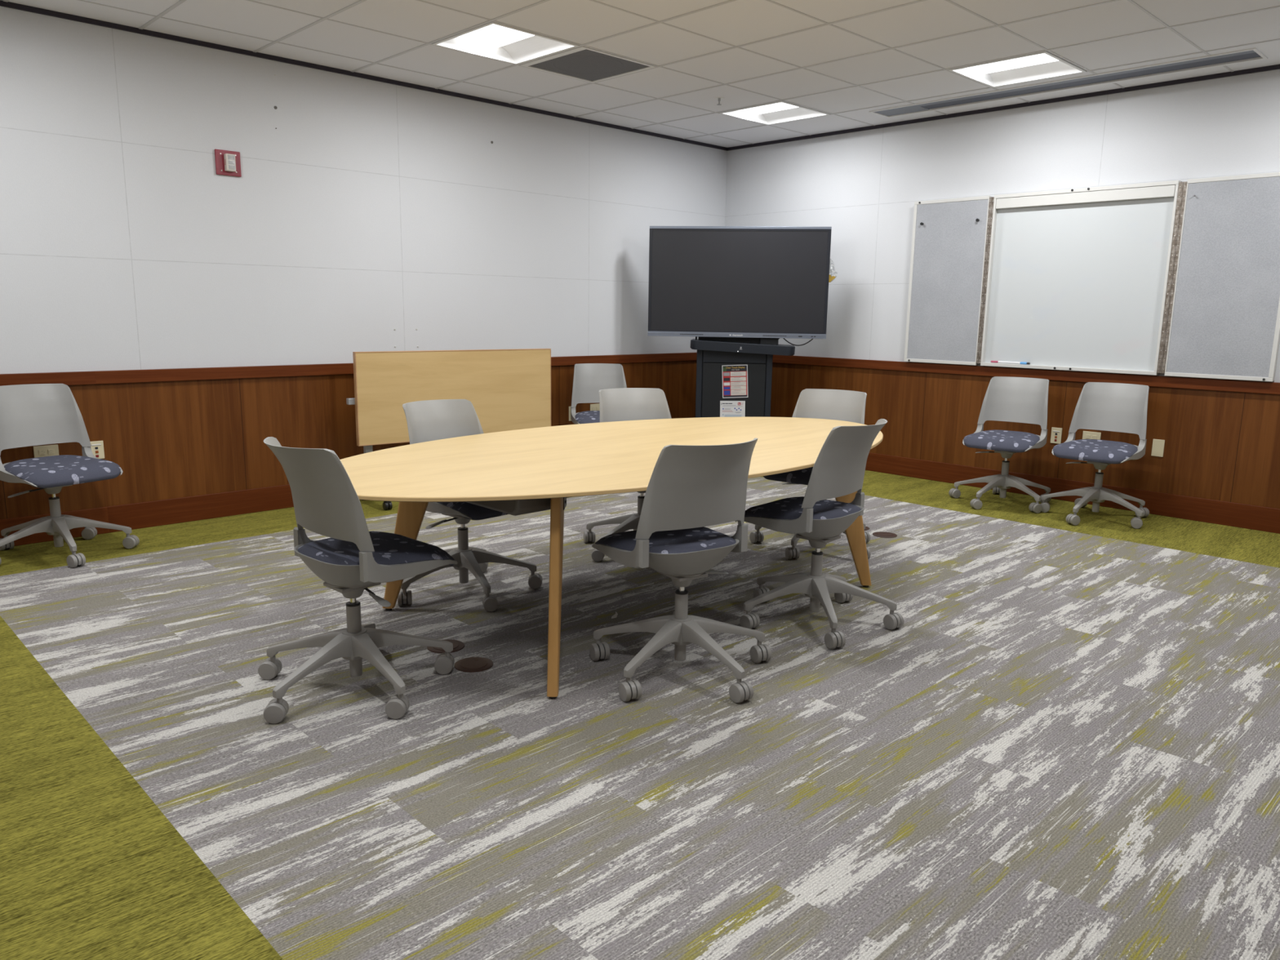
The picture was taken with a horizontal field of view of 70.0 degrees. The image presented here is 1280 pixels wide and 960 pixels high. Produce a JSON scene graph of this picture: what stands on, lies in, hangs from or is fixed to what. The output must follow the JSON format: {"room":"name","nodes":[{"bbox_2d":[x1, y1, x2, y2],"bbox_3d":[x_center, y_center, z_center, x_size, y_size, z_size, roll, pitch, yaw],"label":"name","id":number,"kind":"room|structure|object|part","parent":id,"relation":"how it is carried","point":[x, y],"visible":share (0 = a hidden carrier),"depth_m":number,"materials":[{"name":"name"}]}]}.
{"room":"conference room","nodes":[
{"label":"conference room","id":0,"kind":"room"},
{"bbox_2d":[0,5,727,519],"bbox_3d":[-1.884,-1.286,6.032,7.300,2.830,0.152,-9,15,-43],"label":"wall","id":1,"kind":"structure","parent":0,"point":[192,317],"depth_m":5.59,"materials":[{"name":"paint"}]},
{"bbox_2d":[33,444,58,457],"bbox_3d":[-3.179,-0.150,4.897,0.114,0.070,0.009,-9,15,-43],"label":"outlet plate","id":2,"kind":"object","parent":1,"relation":"attached to","point":[49,450],"visible":0.94,"depth_m":4.89,"materials":[{"name":"beige plastic"}]},
{"bbox_2d":[38,449,44,454],"bbox_3d":[-3.192,-0.147,4.880,0.028,0.026,0.004,-9,15,-43],"label":"socket","id":3,"kind":"object","parent":2,"relation":"attached to","point":[40,451],"depth_m":4.88,"materials":[{"name":"beige plastic"}]},
{"bbox_2d":[48,448,54,453],"bbox_3d":[-3.162,-0.152,4.909,0.028,0.026,0.004,-9,15,-43],"label":"socket","id":4,"kind":"object","parent":2,"relation":"attached to","point":[50,451],"depth_m":4.91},
{"bbox_2d":[90,440,104,458],"bbox_3d":[-3.008,-0.165,5.062,0.072,0.100,0.009,-9,15,-43],"label":"data plate","id":5,"kind":"object","parent":1,"relation":"attached to","point":[97,446],"visible":0.84,"depth_m":5.07,"materials":[{"name":"beige plastic"}]},
{"bbox_2d":[0,484,293,546],"bbox_3d":[-1.869,0.038,6.242,7.300,0.150,0.032,-9,15,-43],"label":"baseboard","id":6,"kind":"structure","parent":1,"relation":"attached to","point":[196,508],"depth_m":5.38,"materials":[{"name":"brown wood"}]},
{"bbox_2d":[214,149,241,177],"bbox_3d":[-2.386,-1.845,5.317,0.142,0.140,0.062,-9,15,-43],"label":"fire alarm strobe","id":7,"kind":"object","parent":1,"relation":"attached to","point":[228,162],"visible":1,"depth_m":5.31,"materials":[{"name":"red plastic"}]},
{"bbox_3d":[-1.853,-0.746,6.093,7.300,0.070,0.042,-9,15,-43],"label":"chair rail","id":8,"kind":"part","parent":1,"relation":"part of","materials":[{"name":"brown wood"}]},
{"bbox_2d":[0,0,727,151],"bbox_3d":[-1.833,-2.563,5.762,7.300,0.026,0.024,-9,15,-43],"label":"trim","id":9,"kind":"structure","parent":1,"relation":"attached to","point":[11,5],"depth_m":5.58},
{"bbox_2d":[568,406,571,421],"bbox_3d":[-0.537,-0.537,7.403,0.070,0.118,0.040,-9,15,-43],"label":"outlet plate","id":10,"kind":"object","parent":1,"relation":"attached to","point":[570,420],"visible":0.09,"depth_m":7.39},
{"bbox_2d":[590,403,599,410],"bbox_3d":[-0.370,-0.595,7.579,0.114,0.072,0.009,-9,15,-43],"label":"outlet plate","id":11,"kind":"object","parent":1,"relation":"attached to","point":[593,406],"visible":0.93,"depth_m":7.58,"materials":[{"name":"beige plastic"}]},
{"bbox_2d":[0,470,1279,959],"bbox_3d":[0.663,0.685,3.698,7.540,0.120,7.540,-9,15,-43],"label":"floor","id":12,"kind":"structure","parent":0,"point":[1065,744],"depth_m":2.71,"materials":[{"name":"grey carpet"}]},
{"bbox_2d":[0,383,139,568],"bbox_3d":[-2.991,-0.038,4.621,0.685,0.855,0.669,8,12,32],"label":"swivel chair","id":13,"kind":"object","parent":12,"relation":"on","point":[34,414],"visible":1,"depth_m":4.65,"materials":[{"name":"grey plastic"}]},
{"bbox_3d":[-3.012,0.046,4.590,0.010,0.016,0.096,9,13,37],"label":"height lever","id":14,"kind":"part","parent":13,"relation":"part of","materials":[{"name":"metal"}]},
{"bbox_3d":[-3.110,-0.317,4.672,0.203,0.328,0.462,8,12,32],"label":"backrest","id":15,"kind":"part","parent":13,"relation":"part of","materials":[{"name":"grey plastic"}]},
{"bbox_2d":[4,454,120,488],"bbox_3d":[-2.917,-0.052,4.592,0.442,0.091,0.462,8,12,32],"label":"seat cushion","id":16,"kind":"object","parent":13,"relation":"on","point":[46,472],"depth_m":4.50,"materials":[{"name":"blue fabric"}]},
{"bbox_2d":[257,436,457,724],"bbox_3d":[-0.966,0.287,3.033,0.664,0.855,0.678,10,14,42],"label":"swivel chair","id":17,"kind":"object","parent":12,"relation":"on","point":[354,559],"visible":1,"depth_m":2.94,"materials":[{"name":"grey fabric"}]},
{"bbox_3d":[-1.062,0.043,2.898,0.462,0.328,0.203,10,14,42],"label":"backrest","id":18,"kind":"part","parent":17,"relation":"part of","materials":[{"name":"grey plastic"}]},
{"bbox_3d":[-0.904,0.366,3.035,0.010,0.016,0.096,-9,14,-42],"label":"height lever","id":19,"kind":"part","parent":17,"relation":"part of","materials":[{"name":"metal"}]},
{"bbox_2d":[297,531,454,565],"bbox_3d":[-0.907,0.253,3.111,0.462,0.091,0.442,10,14,42],"label":"seat cushion","id":20,"kind":"object","parent":17,"relation":"on","point":[390,548],"depth_m":3.02,"materials":[{"name":"blue fabric"}]},
{"bbox_2d":[426,639,464,653],"bbox_3d":[-0.745,0.636,3.506,0.142,0.010,0.142,-9,15,-43],"label":"floor outlet cover","id":21,"kind":"object","parent":12,"relation":"on","point":[457,645],"visible":0.43,"depth_m":3.48,"materials":[{"name":"brown metal"}]},
{"bbox_3d":[-0.745,0.633,3.505,0.100,0.004,0.099,4,11,16],"label":"lid","id":22,"kind":"part","parent":21,"relation":"part of","materials":[{"name":"brown metal"}]},
{"bbox_2d":[346,348,551,510],"bbox_3d":[-1.244,-0.389,6.280,1.507,0.995,0.424,-7,13,-38],"label":"folding table","id":23,"kind":"object","parent":12,"relation":"on","point":[507,389],"visible":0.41,"depth_m":6.19,"materials":[{"name":"brown wood"}]},
{"bbox_2d":[397,399,542,612],"bbox_3d":[-0.822,0.090,4.107,0.709,0.857,0.663,9,13,38],"label":"swivel chair","id":24,"kind":"object","parent":12,"relation":"on","point":[427,420],"visible":0.59,"depth_m":4.13,"materials":[{"name":"grey plastic"}]},
{"bbox_3d":[-0.915,-0.191,4.167,0.203,0.328,0.462,9,13,38],"label":"backrest","id":25,"kind":"part","parent":24,"relation":"part of","materials":[{"name":"grey plastic"}]},
{"bbox_3d":[-0.832,0.174,4.076,0.010,0.016,0.096,11,14,42],"label":"height lever","id":26,"kind":"part","parent":24,"relation":"part of","materials":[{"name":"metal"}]},
{"bbox_2d":[437,502,507,519],"bbox_3d":[-0.736,0.077,4.069,0.442,0.091,0.462,9,13,38],"label":"seat cushion","id":27,"kind":"object","parent":24,"relation":"on","point":[468,510],"depth_m":3.83,"materials":[{"name":"blue fabric"}]},
{"bbox_2d":[453,657,493,672],"bbox_3d":[-0.606,0.671,3.330,0.142,0.010,0.142,-9,15,-43],"label":"floor outlet cover","id":28,"kind":"object","parent":12,"relation":"on","point":[470,664],"visible":1,"depth_m":3.32,"materials":[{"name":"brown metal"}]},
{"bbox_3d":[-0.606,0.668,3.330,0.100,0.004,0.099,4,11,16],"label":"lid","id":29,"kind":"part","parent":28,"relation":"part of","materials":[{"name":"brown metal"}]},
{"bbox_2d":[570,363,626,424],"bbox_3d":[-0.302,-0.463,7.123,0.658,0.855,0.641,-2,11,-13],"label":"swivel chair","id":30,"kind":"object","parent":12,"relation":"on","point":[588,379],"visible":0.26,"depth_m":7.21,"materials":[{"name":"grey plastic"}]},
{"bbox_2d":[574,410,599,423],"bbox_3d":[-0.281,-0.470,7.053,0.462,0.091,0.442,-2,11,-13],"label":"seat cushion","id":31,"kind":"object","parent":30,"relation":"on","point":[588,416],"depth_m":6.92,"materials":[{"name":"blue fabric"}]},
{"bbox_2d":[340,417,883,698],"bbox_3d":[0.012,0.197,4.016,2.994,0.705,1.520,-9,15,-43],"label":"conference table","id":32,"kind":"object","parent":12,"relation":"on","point":[518,472],"visible":0.7,"depth_m":3.55,"materials":[{"name":"brown wood"}]},
{"bbox_3d":[-0.959,0.224,3.857,0.275,0.657,0.037,1,11,1],"label":"leg","id":33,"kind":"part","parent":32,"relation":"part of","materials":[{"name":"brown wood"}]},
{"bbox_3d":[-0.285,0.372,3.112,0.037,0.657,0.275,1,11,1],"label":"leg","id":34,"kind":"part","parent":32,"relation":"part of","materials":[{"name":"brown wood"}]},
{"bbox_3d":[0.966,0.172,4.292,0.275,0.657,0.037,1,11,1],"label":"leg","id":35,"kind":"part","parent":32,"relation":"part of","materials":[{"name":"brown wood"}]},
{"bbox_2d":[611,611,617,618],"bbox_3d":[-0.109,0.571,3.864,0.044,0.020,0.021,-9,15,-43],"label":"paper scrap","id":36,"kind":"object","parent":12,"relation":"on","point":[615,615],"visible":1,"depth_m":3.87,"materials":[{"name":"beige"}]},
{"bbox_2d":[583,387,671,561],"bbox_3d":[0.026,-0.041,4.877,0.696,0.855,0.661,-4,12,-25],"label":"swivel chair","id":37,"kind":"object","parent":12,"relation":"on","point":[620,404],"visible":0.26,"depth_m":4.99,"materials":[{"name":"grey plastic"}]},
{"bbox_3d":[-0.047,-0.327,4.971,0.462,0.328,0.203,-4,12,-25],"label":"backrest","id":38,"kind":"part","parent":37,"relation":"part of","materials":[{"name":"grey plastic"}]},
{"bbox_2d":[589,437,771,703],"bbox_3d":[0.180,0.265,3.244,0.633,0.857,0.695,-3,11,-18],"label":"swivel chair","id":39,"kind":"object","parent":12,"relation":"on","point":[690,489],"visible":1,"depth_m":3.10,"materials":[{"name":"grey plastic"}]},
{"bbox_2d":[594,526,736,553],"bbox_3d":[0.106,0.232,3.301,0.462,0.091,0.442,-6,12,-32],"label":"seat cushion","id":40,"kind":"object","parent":39,"relation":"on","point":[703,540],"depth_m":3.20,"materials":[{"name":"blue fabric"}]},
{"bbox_3d":[0.234,0.031,3.063,0.462,0.328,0.203,-6,12,-32],"label":"backrest","id":41,"kind":"part","parent":39,"relation":"part of","materials":[{"name":"grey plastic"}]},
{"bbox_2d":[689,336,795,417],"bbox_3d":[0.848,-0.741,7.666,0.842,1.240,0.562,2,11,7],"label":"display stand","id":42,"kind":"object","parent":12,"relation":"on","point":[713,353],"visible":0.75,"depth_m":7.48,"materials":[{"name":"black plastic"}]},
{"bbox_3d":[0.484,-0.628,7.566,0.048,0.925,0.022,2,11,7],"label":"corner post","id":43,"kind":"part","parent":42,"relation":"part of","materials":[{"name":"black plastic"}]},
{"bbox_2d":[720,400,745,417],"bbox_3d":[0.763,-0.521,7.543,0.210,0.269,0.002,2,11,7],"label":"instruction sheet","id":44,"kind":"object","parent":42,"relation":"attached to","point":[727,408],"visible":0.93,"depth_m":7.53,"materials":[{"name":"white paper"}]},
{"bbox_3d":[0.766,-0.563,7.547,0.513,0.792,0.018,2,11,7],"label":"door","id":45,"kind":"part","parent":42,"relation":"part of","materials":[{"name":"black metal"}]},
{"bbox_2d":[721,364,747,398],"bbox_3d":[0.778,-0.807,7.488,0.222,0.278,0.003,2,11,7],"label":"poster","id":46,"kind":"object","parent":42,"relation":"attached to","point":[735,377],"visible":1,"depth_m":7.49,"materials":[{"name":"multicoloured paper"}]},
{"bbox_2d":[723,372,729,376],"bbox_3d":[0.710,-0.866,7.485,0.050,0.028,0.001,-1,10,7],"label":"picture","id":47,"kind":"object","parent":46,"relation":"on","point":[725,374],"depth_m":7.48},
{"bbox_2d":[724,390,729,395],"bbox_3d":[0.715,-0.717,7.512,0.050,0.036,0.001,-1,10,8],"label":"picture","id":48,"kind":"object","parent":46,"relation":"attached to","point":[727,392],"depth_m":7.51},
{"bbox_3d":[0.772,-1.016,7.462,0.513,0.117,0.020,2,11,7],"label":"panel","id":49,"kind":"part","parent":42,"relation":"part of","materials":[{"name":"black plastic"}]},
{"bbox_2d":[647,226,831,338],"bbox_3d":[0.789,-1.593,7.378,1.438,0.872,0.103,2,11,7],"label":"display","id":50,"kind":"object","parent":42,"relation":"on","point":[747,282],"visible":1,"depth_m":7.34,"materials":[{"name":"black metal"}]},
{"bbox_2d":[782,337,813,346],"bbox_3d":[1.285,-1.136,7.428,0.292,0.094,0.009,2,11,7],"label":"cable","id":51,"kind":"object","parent":50,"relation":"hanging from","point":[783,338],"visible":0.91,"depth_m":7.43,"materials":[{"name":"black plastic"}]},
{"bbox_2d":[828,258,837,282],"bbox_3d":[1.529,-1.683,7.355,0.126,0.188,0.062,2,11,7],"label":"plastic bag","id":52,"kind":"object","parent":50,"relation":"hanging from","point":[831,277],"visible":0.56,"depth_m":7.34,"materials":[{"name":"white plastic"}]},
{"bbox_2d":[689,338,795,355],"bbox_3d":[0.844,-1.093,7.521,0.842,0.110,0.400,2,11,7],"label":"soundbar","id":53,"kind":"object","parent":42,"relation":"on","point":[704,347],"depth_m":7.36,"materials":[{"name":"black plastic"}]},
{"bbox_3d":[1.048,-0.608,7.499,0.048,0.925,0.022,2,11,7],"label":"corner post","id":54,"kind":"part","parent":42,"relation":"part of","materials":[{"name":"black plastic"}]},
{"bbox_2d":[749,388,871,559],"bbox_3d":[0.966,-0.045,4.973,0.696,0.855,0.647,8,13,35],"label":"swivel chair","id":55,"kind":"object","parent":12,"relation":"on","point":[816,403],"visible":0.33,"depth_m":5.07,"materials":[{"name":"grey plastic"}]},
{"bbox_2d":[762,466,813,484],"bbox_3d":[0.925,-0.057,4.924,0.462,0.091,0.442,8,13,35],"label":"seat cushion","id":56,"kind":"object","parent":55,"relation":"on","point":[801,476],"depth_m":4.77,"materials":[{"name":"blue fabric"}]},
{"bbox_3d":[1.064,-0.329,5.067,0.462,0.328,0.203,8,13,35],"label":"backrest","id":57,"kind":"part","parent":55,"relation":"part of","materials":[{"name":"grey plastic"}]},
{"bbox_2d":[734,418,903,648],"bbox_3d":[0.751,0.168,3.805,0.668,0.855,0.656,10,14,40],"label":"swivel chair","id":58,"kind":"object","parent":12,"relation":"on","point":[838,469],"visible":0.98,"depth_m":3.69,"materials":[{"name":"grey plastic"}]},
{"bbox_2d":[737,496,861,521],"bbox_3d":[0.679,0.140,3.842,0.442,0.091,0.462,10,14,40],"label":"seat cushion","id":59,"kind":"object","parent":58,"relation":"on","point":[787,509],"depth_m":3.73,"materials":[{"name":"blue fabric"}]},
{"bbox_3d":[0.859,-0.068,3.647,0.203,0.328,0.462,10,14,40],"label":"backrest","id":60,"kind":"part","parent":58,"relation":"part of","materials":[{"name":"grey plastic"}]},
{"bbox_2d":[872,531,897,537],"bbox_3d":[1.439,0.321,5.375,0.142,0.010,0.142,-9,15,-43],"label":"floor outlet cover","id":61,"kind":"object","parent":12,"relation":"on","point":[880,534],"visible":1,"depth_m":5.36,"materials":[{"name":"brown metal"}]},
{"bbox_3d":[1.439,0.318,5.375,0.099,0.004,0.100,8,13,33],"label":"lid","id":62,"kind":"part","parent":61,"relation":"part of","materials":[{"name":"brown metal"}]},
{"bbox_2d":[948,376,1051,513],"bbox_3d":[2.490,-0.264,6.271,0.665,0.855,0.693,9,13,38],"label":"swivel chair","id":63,"kind":"object","parent":12,"relation":"on","point":[1011,399],"visible":0.98,"depth_m":6.27,"materials":[{"name":"grey plastic"}]},
{"bbox_2d":[963,430,1039,452],"bbox_3d":[2.466,-0.270,6.192,0.462,0.091,0.442,9,13,38],"label":"seat cushion","id":64,"kind":"object","parent":63,"relation":"on","point":[995,440],"depth_m":6.07,"materials":[{"name":"blue fabric"}]},
{"bbox_3d":[2.615,-0.540,6.328,0.462,0.328,0.203,9,13,38],"label":"backrest","id":65,"kind":"part","parent":63,"relation":"part of","materials":[{"name":"grey plastic"}]},
{"bbox_2d":[1040,382,1149,528],"bbox_3d":[2.928,-0.176,5.831,0.646,0.855,0.668,11,14,42],"label":"swivel chair","id":66,"kind":"object","parent":12,"relation":"on","point":[1100,406],"visible":0.99,"depth_m":5.85,"materials":[{"name":"grey plastic"}]},
{"bbox_2d":[1053,439,1137,463],"bbox_3d":[2.896,-0.188,5.783,0.462,0.091,0.442,11,14,42],"label":"seat cushion","id":67,"kind":"object","parent":66,"relation":"on","point":[1106,451],"depth_m":5.67,"materials":[{"name":"blue fabric"}]},
{"bbox_3d":[3.060,-0.456,5.906,0.462,0.328,0.203,11,14,42],"label":"backrest","id":68,"kind":"part","parent":66,"relation":"part of","materials":[{"name":"grey plastic"}]},
{"bbox_2d":[1,0,1279,147],"bbox_3d":[0.706,-2.229,3.157,7.540,0.351,7.540,-9,15,-43],"label":"ceiling","id":69,"kind":"structure","parent":0,"point":[846,60],"depth_m":4.99,"materials":[{"name":"tile"}]},
{"bbox_2d":[431,21,579,65],"bbox_3d":[-0.753,-2.474,5.110,0.586,0.083,0.586,-9,15,-43],"label":"ceiling light","id":70,"kind":"object","parent":69,"relation":"attached to","point":[492,40],"visible":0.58,"depth_m":5.21,"materials":[{"name":"white plastic"}]},
{"bbox_2d":[520,46,656,83],"bbox_3d":[-0.316,-2.512,5.534,0.586,0.015,0.586,-9,15,-43],"label":"ceiling vent","id":71,"kind":"object","parent":69,"relation":"in","point":[585,64],"visible":0.99,"depth_m":5.53,"materials":[{"name":"grey metal"}]},
{"bbox_2d":[714,97,724,105],"bbox_3d":[0.549,-2.624,6.336,0.072,0.049,0.072,-9,15,-43],"label":"sprinkler","id":72,"kind":"object","parent":69,"relation":"attached to","point":[719,99],"visible":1,"depth_m":6.33,"materials":[{"name":"silver metal"}]},
{"bbox_2d":[718,101,830,124],"bbox_3d":[0.999,-2.758,6.782,0.586,0.083,0.586,-9,15,-43],"label":"ceiling light","id":73,"kind":"object","parent":69,"relation":"attached to","point":[780,112],"visible":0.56,"depth_m":6.90,"materials":[{"name":"white plastic"}]},
{"bbox_2d":[948,51,1086,87],"bbox_3d":[2.271,-2.500,5.493,0.586,0.083,0.586,-9,15,-43],"label":"ceiling light","id":74,"kind":"object","parent":69,"relation":"attached to","point":[1045,64],"visible":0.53,"depth_m":5.59,"materials":[{"name":"white plastic"}]},
{"bbox_2d":[869,48,1267,117],"bbox_3d":[2.611,-2.589,5.912,0.272,0.114,2.415,-9,15,-43],"label":"linear air slot","id":75,"kind":"object","parent":69,"relation":"attached to","point":[1252,54],"visible":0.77,"depth_m":5.75,"materials":[{"name":"grey metal"}]},
{"bbox_3d":[1.893,-2.687,6.637,0.226,0.007,0.334,-9,15,-43],"label":"panel","id":76,"kind":"part","parent":75,"relation":"part of","materials":[{"name":"grey metal"}]},
{"bbox_3d":[2.673,-2.511,5.752,0.092,0.007,2.049,-9,15,-43],"label":"blade","id":77,"kind":"part","parent":75,"relation":"part of","materials":[{"name":"grey metal"}]},
{"bbox_2d":[724,69,1279,508],"bbox_3d":[3.339,-1.196,5.961,0.152,2.830,7.300,-9,15,-43],"label":"wall","id":78,"kind":"structure","parent":0,"point":[1221,437],"depth_m":6.58,"materials":[{"name":"paint"}]},
{"bbox_2d":[726,64,1279,151],"bbox_3d":[3.325,-2.474,5.692,0.024,0.026,7.300,-9,15,-43],"label":"trim","id":79,"kind":"structure","parent":78,"relation":"attached to","point":[1276,66],"depth_m":6.30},
{"bbox_3d":[3.292,-0.657,6.023,0.042,0.070,7.300,-9,15,-43],"label":"chair rail","id":80,"kind":"part","parent":78,"relation":"part of","materials":[{"name":"brown wood"}]},
{"bbox_2d":[1050,426,1062,444],"bbox_3d":[2.935,-0.313,6.448,0.009,0.112,0.072,-9,15,-43],"label":"data plate","id":81,"kind":"object","parent":78,"relation":"attached to","point":[1056,433],"visible":0.96,"depth_m":6.45,"materials":[{"name":"beige plastic"}]},
{"bbox_2d":[865,452,1279,533],"bbox_3d":[3.284,0.127,6.172,0.032,0.150,7.300,-9,15,-43],"label":"baseboard","id":82,"kind":"structure","parent":78,"relation":"attached to","point":[1194,508],"depth_m":6.18,"materials":[{"name":"brown wood"}]},
{"bbox_2d":[903,172,1279,382],"bbox_3d":[2.953,-1.357,6.231,0.060,1.210,2.450,-9,15,-43],"label":"whiteboard","id":83,"kind":"object","parent":78,"relation":"attached to","point":[1153,278],"visible":1,"depth_m":6.08,"materials":[{"name":"white plastic"}]},
{"bbox_3d":[2.308,-1.488,6.888,0.055,1.210,0.592,-9,15,-43],"label":"door","id":84,"kind":"part","parent":83,"relation":"part of","materials":[{"name":"grey fabric"}]},
{"bbox_3d":[2.299,-1.484,6.867,0.005,1.162,0.561,-9,15,-43],"label":"tack panel","id":85,"kind":"part","parent":83,"relation":"part of","materials":[{"name":"grey fabric"}]},
{"bbox_2d":[991,360,1030,364],"bbox_3d":[2.673,-0.849,6.603,0.017,0.017,0.284,-9,15,-43],"label":"marker","id":86,"kind":"object","parent":83,"relation":"on","point":[998,362],"visible":1,"depth_m":6.59,"materials":[{"name":"white plastic"}]},
{"bbox_3d":[2.952,-1.358,6.236,0.055,1.210,1.187,-9,15,-43],"label":"cabinet frame","id":87,"kind":"part","parent":83,"relation":"part of","materials":[{"name":"white metal"}]},
{"bbox_3d":[3.602,-1.226,5.576,0.055,1.210,0.588,-9,15,-43],"label":"door","id":88,"kind":"part","parent":83,"relation":"part of","materials":[{"name":"grey fabric"}]},
{"bbox_3d":[3.580,-1.224,5.567,0.005,1.162,0.557,-9,15,-43],"label":"tack panel","id":89,"kind":"part","parent":83,"relation":"part of","materials":[{"name":"grey fabric"}]},
{"bbox_2d":[1082,431,1101,439],"bbox_3d":[3.100,-0.295,6.278,0.009,0.072,0.118,-9,15,-43],"label":"outlet plate","id":90,"kind":"object","parent":78,"relation":"attached to","point":[1086,434],"visible":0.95,"depth_m":6.28,"materials":[{"name":"beige plastic"}]},
{"bbox_2d":[1151,439,1164,457],"bbox_3d":[3.393,-0.210,5.987,0.006,0.112,0.070,-9,15,-43],"label":"blank plate","id":91,"kind":"object","parent":78,"relation":"attached to","point":[1157,448],"visible":1,"depth_m":5.98,"materials":[{"name":"beige plastic"}]}
]}

